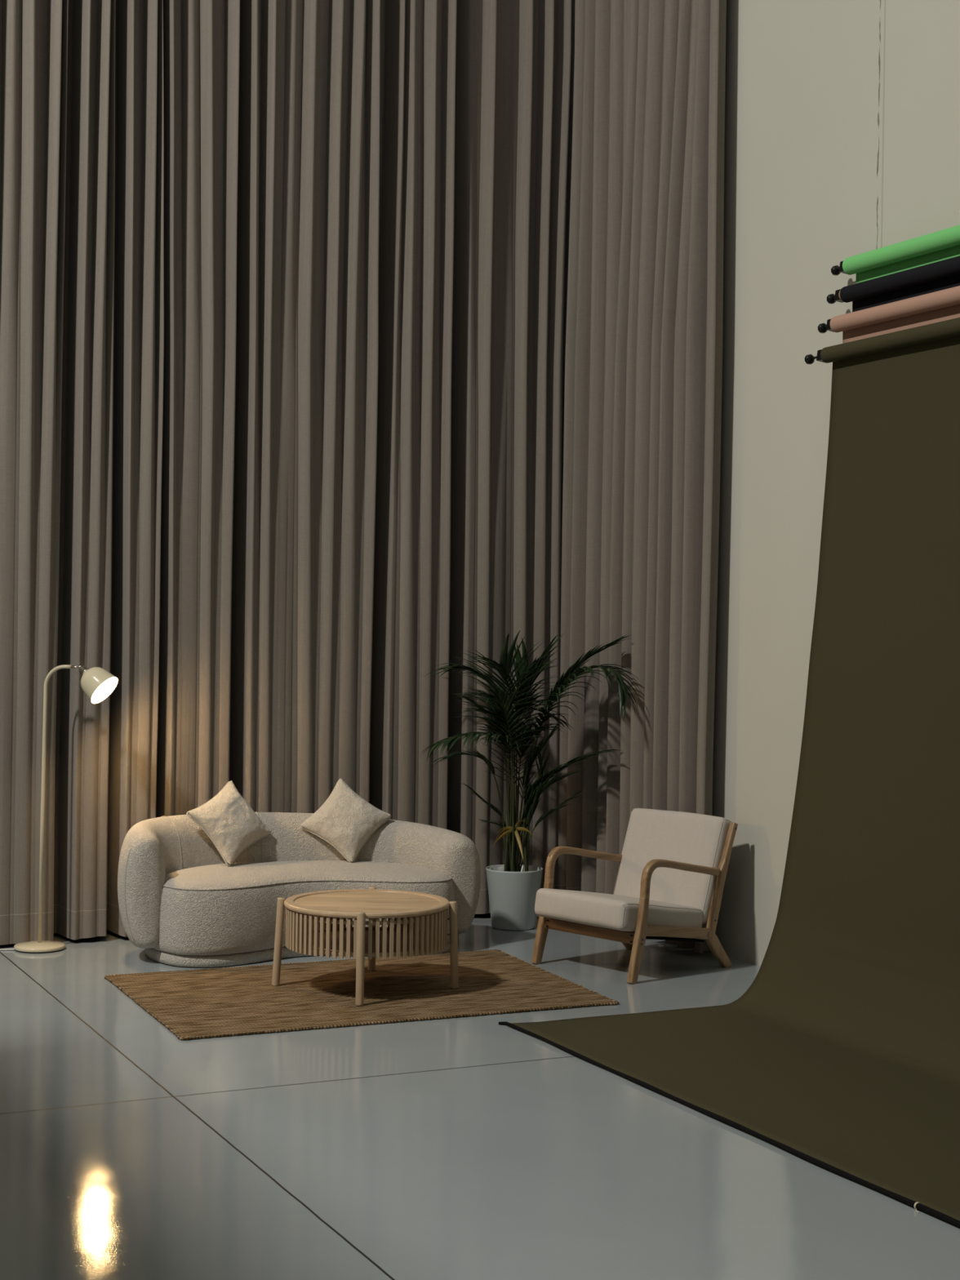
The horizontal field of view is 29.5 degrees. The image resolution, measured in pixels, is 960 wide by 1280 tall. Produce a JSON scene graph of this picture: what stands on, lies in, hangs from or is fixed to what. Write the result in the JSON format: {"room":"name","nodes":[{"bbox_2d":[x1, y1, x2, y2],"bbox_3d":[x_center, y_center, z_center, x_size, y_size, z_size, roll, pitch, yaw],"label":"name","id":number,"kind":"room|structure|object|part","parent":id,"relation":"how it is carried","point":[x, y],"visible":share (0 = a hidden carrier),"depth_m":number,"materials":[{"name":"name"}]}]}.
{"room":"studio","nodes":[
{"label":"studio","id":0,"kind":"room"},
{"bbox_2d":[0,913,959,1279],"bbox_3d":[-1.326,1.671,2.709,10.900,0.100,14.400,1,0,-26],"label":"floor","id":1,"kind":"structure","parent":0,"point":[473,1148],"depth_m":5.75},
{"bbox_2d":[0,664,118,953],"bbox_3d":[-2.477,0.851,9.231,1.253,1.458,0.361,1,0,-10],"label":"floor lamp","id":2,"kind":"object","parent":1,"relation":"on","point":[97,683],"visible":1,"depth_m":9.31,"materials":[{"name":"beige metal"}]},
{"bbox_3d":[-2.729,1.571,9.139,0.782,0.009,0.052,1,0,-25],"label":"cord","id":3,"kind":"part","parent":2,"relation":"part of","materials":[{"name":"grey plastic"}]},
{"bbox_2d":[79,665,88,675],"bbox_3d":[-2.012,0.157,9.267,0.054,0.054,0.046,1,0,20],"label":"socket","id":4,"kind":"object","parent":2,"relation":"attached to","point":[82,669],"depth_m":9.25,"materials":[{"name":"silver metal"}]},
{"bbox_3d":[-1.925,0.231,9.236,0.188,0.188,0.188,1,0,-26],"label":"lamp shade","id":5,"kind":"part","parent":2,"relation":"part of","materials":[{"name":"white metal"}]},
{"bbox_2d":[0,0,572,945],"bbox_3d":[-4.111,-2.268,8.625,10.232,7.626,0.278,1,0,-26],"label":"curtain","id":6,"kind":"object","parent":1,"relation":"on","point":[282,282],"visible":0.84,"depth_m":9.98,"materials":[{"name":"beige fabric"}]},
{"bbox_2d":[117,811,480,967],"bbox_3d":[-0.950,1.257,9.459,1.885,0.681,0.899,1,0,-20],"label":"sofa","id":7,"kind":"object","parent":1,"relation":"on","point":[180,901],"visible":0.76,"depth_m":9.23,"materials":[{"name":"beige fabric"}]},
{"bbox_2d":[186,780,271,866],"bbox_3d":[-1.295,0.950,9.475,0.213,0.421,0.442,1,0,37],"label":"throw pillow","id":8,"kind":"object","parent":7,"relation":"on","point":[227,819],"visible":1,"depth_m":9.40,"materials":[{"name":"beige fabric"}]},
{"bbox_3d":[-0.926,1.354,9.344,1.551,0.374,0.775,1,0,-26],"label":"seat","id":9,"kind":"part","parent":7,"relation":"part of","materials":[{"name":"beige fabric"}]},
{"bbox_2d":[300,778,391,862],"bbox_3d":[-0.717,0.961,9.698,0.448,0.434,0.222,1,0,14],"label":"throw pillow","id":10,"kind":"object","parent":7,"relation":"on","point":[345,820],"visible":1,"depth_m":9.64,"materials":[{"name":"beige fabric"}]},
{"bbox_2d":[104,949,618,1040],"bbox_3d":[-0.550,1.603,8.369,2.105,0.012,1.471,1,0,-26],"label":"area rug","id":11,"kind":"object","parent":1,"relation":"on","point":[237,1001],"visible":0.97,"depth_m":8.24,"materials":[{"name":"wicker"}]},
{"bbox_2d":[271,886,458,1006],"bbox_3d":[-0.523,1.397,8.399,0.762,0.407,0.762,1,0,-38],"label":"coffee table","id":12,"kind":"object","parent":11,"relation":"on","point":[421,927],"visible":1,"depth_m":8.21,"materials":[{"name":"brown wood"}]},
{"bbox_3d":[-0.929,1.391,8.401,0.057,0.407,0.036,1,0,0],"label":"leg","id":13,"kind":"part","parent":12,"relation":"part of","materials":[{"name":"brown wood"}]},
{"bbox_3d":[-0.525,1.399,7.993,0.036,0.407,0.057,1,0,0],"label":"leg","id":14,"kind":"part","parent":12,"relation":"part of","materials":[{"name":"brown wood"}]},
{"bbox_3d":[-0.520,1.211,8.398,0.670,0.008,0.670,1,0,0],"label":"tray panel","id":15,"kind":"part","parent":12,"relation":"part of","materials":[{"name":"brown wood"}]},
{"bbox_3d":[-0.521,1.395,8.801,0.036,0.406,0.050,1,0,0],"label":"leg","id":16,"kind":"part","parent":12,"relation":"part of","materials":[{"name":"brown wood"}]},
{"bbox_3d":[-0.121,1.405,8.397,0.050,0.401,0.036,1,0,0],"label":"leg","id":17,"kind":"part","parent":12,"relation":"part of","materials":[{"name":"brown wood"}]},
{"bbox_2d":[422,630,641,930],"bbox_3d":[0.278,0.780,10.115,1.219,1.668,0.745,1,0,3],"label":"potted palm","id":18,"kind":"object","parent":1,"relation":"on","point":[513,886],"visible":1,"depth_m":10.11,"materials":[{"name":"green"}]},
{"bbox_3d":[-0.007,0.988,10.161,0.362,0.703,0.043,1,0,-15],"label":"stem","id":19,"kind":"part","parent":18,"relation":"part of","materials":[{"name":"green plant"}]},
{"bbox_3d":[0.031,0.752,10.238,0.309,1.172,0.037,1,0,1],"label":"stem","id":20,"kind":"part","parent":18,"relation":"part of","materials":[{"name":"green plant"}]},
{"bbox_3d":[-0.018,0.925,10.065,0.490,0.829,0.129,1,0,-26],"label":"stem","id":21,"kind":"part","parent":18,"relation":"part of","materials":[{"name":"green plant"}]},
{"bbox_3d":[0.067,1.096,10.202,0.203,0.487,0.059,1,0,-26],"label":"stem","id":22,"kind":"part","parent":18,"relation":"part of","materials":[{"name":"green plant"}]},
{"bbox_3d":[0.082,0.849,10.121,0.268,0.985,0.065,1,0,-26],"label":"stem","id":23,"kind":"part","parent":18,"relation":"part of","materials":[{"name":"green plant"}]},
{"bbox_3d":[0.118,0.827,10.060,0.265,1.030,0.180,1,0,-26],"label":"stem","id":24,"kind":"part","parent":18,"relation":"part of","materials":[{"name":"green plant"}]},
{"bbox_3d":[0.151,0.746,10.075,0.210,1.192,0.240,1,0,-26],"label":"stem","id":25,"kind":"part","parent":18,"relation":"part of","materials":[{"name":"green plant"}]},
{"bbox_3d":[0.144,0.926,10.191,0.123,0.829,0.018,1,0,-35],"label":"stem","id":26,"kind":"part","parent":18,"relation":"part of","materials":[{"name":"green plant"}]},
{"bbox_2d":[485,864,542,930],"bbox_3d":[0.190,1.446,10.225,0.321,0.334,0.321,1,0,-26],"label":"pot","id":27,"kind":"object","parent":18,"relation":"attached to","point":[513,889],"depth_m":10.11,"materials":[{"name":"grey ceramic"}]},
{"bbox_3d":[0.206,0.752,10.158,0.039,1.180,0.139,1,0,-26],"label":"stem","id":28,"kind":"part","parent":18,"relation":"part of","materials":[{"name":"green plant"}]},
{"bbox_3d":[0.272,1.020,10.211,0.136,0.645,0.012,1,0,12],"label":"stem","id":29,"kind":"part","parent":18,"relation":"part of","materials":[{"name":"green"}]},
{"bbox_3d":[0.259,0.923,10.179,0.080,0.839,0.141,1,0,-26],"label":"stem","id":30,"kind":"part","parent":18,"relation":"part of","materials":[{"name":"green plant"}]},
{"bbox_3d":[0.263,0.732,10.217,0.160,1.218,0.029,1,0,28],"label":"stem","id":31,"kind":"part","parent":18,"relation":"part of","materials":[{"name":"green plant"}]},
{"bbox_3d":[0.283,0.860,10.170,0.217,0.965,0.034,1,0,23],"label":"stem","id":32,"kind":"part","parent":18,"relation":"part of","materials":[{"name":"green plant"}]},
{"bbox_3d":[0.329,1.053,10.174,0.200,0.582,0.210,1,0,-26],"label":"stem","id":33,"kind":"part","parent":18,"relation":"part of","materials":[{"name":"green plant"}]},
{"bbox_3d":[0.356,1.116,10.209,0.293,0.458,0.026,1,0,9],"label":"stem","id":34,"kind":"part","parent":18,"relation":"part of","materials":[{"name":"green plant"}]},
{"bbox_3d":[0.413,0.988,10.168,0.468,0.713,0.021,1,0,21],"label":"stem","id":35,"kind":"part","parent":18,"relation":"part of","materials":[{"name":"green plant"}]},
{"bbox_3d":[0.494,0.745,10.018,0.331,1.203,0.618,1,0,-26],"label":"stem","id":36,"kind":"part","parent":18,"relation":"part of","materials":[{"name":"green plant"}]},
{"bbox_3d":[0.475,0.680,10.138,0.339,1.329,0.466,1,0,-26],"label":"stem","id":37,"kind":"part","parent":18,"relation":"part of","materials":[{"name":"green plant"}]},
{"bbox_2d":[531,808,737,984],"bbox_3d":[0.770,1.254,9.111,0.829,0.753,0.691,1,0,-42],"label":"armchair","id":38,"kind":"object","parent":1,"relation":"on","point":[672,872],"visible":1,"depth_m":9.06,"materials":[{"name":"beige fabric"}]},
{"bbox_3d":[0.312,1.420,9.136,0.122,0.407,0.036,1,0,-42],"label":"leg","id":39,"kind":"part","parent":38,"relation":"part of","materials":[{"name":"brown wood"}]},
{"bbox_3d":[0.535,1.136,9.334,0.546,0.183,0.040,1,0,-42],"label":"armrest","id":40,"kind":"part","parent":38,"relation":"part of","materials":[{"name":"brown wood"}]},
{"bbox_3d":[0.540,1.420,8.904,0.030,0.056,0.618,1,0,-42],"label":"rail","id":41,"kind":"part","parent":38,"relation":"part of","materials":[{"name":"brown wood"}]},
{"bbox_2d":[534,888,702,932],"bbox_3d":[0.687,1.348,9.036,0.606,0.220,0.624,1,0,-42],"label":"seat cushion","id":42,"kind":"object","parent":38,"relation":"on","point":[669,909],"depth_m":8.88,"materials":[{"name":"fabric"}]},
{"bbox_3d":[0.740,1.518,9.528,0.205,0.211,0.034,1,0,-42],"label":"leg","id":43,"kind":"part","parent":38,"relation":"part of","materials":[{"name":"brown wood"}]},
{"bbox_3d":[0.750,1.428,8.655,0.122,0.407,0.036,1,0,-42],"label":"leg","id":44,"kind":"part","parent":38,"relation":"part of","materials":[{"name":"brown wood"}]},
{"bbox_2d":[613,808,730,925],"bbox_3d":[0.971,1.151,9.305,0.243,0.544,0.642,1,0,-42],"label":"cushion","id":45,"kind":"object","parent":38,"relation":"on","point":[688,837],"depth_m":9.21,"materials":[{"name":"fabric"}]},
{"bbox_3d":[0.951,1.419,8.838,0.517,0.123,0.030,1,0,-42],"label":"rail","id":46,"kind":"part","parent":38,"relation":"part of","materials":[{"name":"brown wood"}]},
{"bbox_3d":[0.973,1.144,8.854,0.546,0.183,0.040,1,0,-42],"label":"armrest","id":47,"kind":"part","parent":38,"relation":"part of","materials":[{"name":"brown wood"}]},
{"bbox_3d":[1.178,1.526,9.047,0.205,0.211,0.034,1,0,-42],"label":"leg","id":48,"kind":"part","parent":38,"relation":"part of","materials":[{"name":"brown wood"}]},
{"bbox_3d":[1.201,1.191,9.062,0.213,0.562,0.034,1,0,-42],"label":"post","id":49,"kind":"part","parent":38,"relation":"part of","materials":[{"name":"brown wood"}]},
{"bbox_2d":[556,0,726,952],"bbox_3d":[0.891,-2.205,10.038,0.117,7.623,1.599,1,0,-26],"label":"curtain","id":50,"kind":"object","parent":1,"relation":"on","point":[643,357],"visible":0.8,"depth_m":9.96,"materials":[{"name":"beige fabric"}]},
{"bbox_2d":[560,0,959,966],"bbox_3d":[3.507,-2.621,4.991,0.100,8.600,13.700,1,0,-26],"label":"wall","id":51,"kind":"structure","parent":0,"point":[842,141],"depth_m":8.99,"materials":[{"name":"white paint"}]},
{"bbox_2d":[498,317,959,1228],"bbox_3d":[1.675,0.159,6.503,1.826,2.980,3.721,1,0,-26],"label":"photo backdrop","id":52,"kind":"structure","parent":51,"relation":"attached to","point":[842,1051],"depth_m":7.63,"materials":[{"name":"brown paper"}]},
{"bbox_3d":[0.867,1.629,6.082,0.037,0.021,3.575,1,0,-26],"label":"edge rod","id":53,"kind":"part","parent":52,"relation":"part of","materials":[{"name":"black rubber"}]},
{"bbox_3d":[1.531,-1.303,8.461,0.046,0.046,0.039,1,0,-26],"label":"knob","id":54,"kind":"part","parent":52,"relation":"part of","materials":[{"name":"black plastic"}]},
{"bbox_2d":[817,285,959,343],"bbox_3d":[2.436,-1.285,6.839,0.194,0.365,3.694,1,0,-26],"label":"roll","id":55,"kind":"object","parent":51,"relation":"attached to","point":[941,305],"visible":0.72,"depth_m":7.97,"materials":[{"name":"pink paper"}]},
{"bbox_3d":[1.591,-1.447,8.459,0.046,0.046,0.039,1,0,-26],"label":"knob","id":56,"kind":"part","parent":55,"relation":"part of","materials":[{"name":"black plastic"}]},
{"bbox_2d":[826,255,959,311],"bbox_3d":[2.460,-1.366,6.853,0.142,0.487,3.701,1,0,-26],"label":"roll","id":57,"kind":"object","parent":51,"relation":"attached to","point":[944,274],"visible":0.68,"depth_m":8.03,"materials":[{"name":"black paper"}]},
{"bbox_3d":[1.638,-1.589,8.487,0.046,0.046,0.039,1,0,-26],"label":"knob","id":58,"kind":"part","parent":57,"relation":"part of","materials":[{"name":"black plastic"}]},
{"bbox_2d":[831,225,959,283],"bbox_3d":[2.469,-1.444,6.851,0.130,0.602,3.691,1,0,-26],"label":"roll","id":59,"kind":"object","parent":51,"relation":"attached to","point":[944,244],"visible":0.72,"depth_m":8.04,"materials":[{"name":"green paper"}]},
{"bbox_3d":[1.658,-1.721,8.484,0.046,0.046,0.039,1,0,-26],"label":"knob","id":60,"kind":"part","parent":59,"relation":"part of","materials":[{"name":"black plastic"}]}
]}

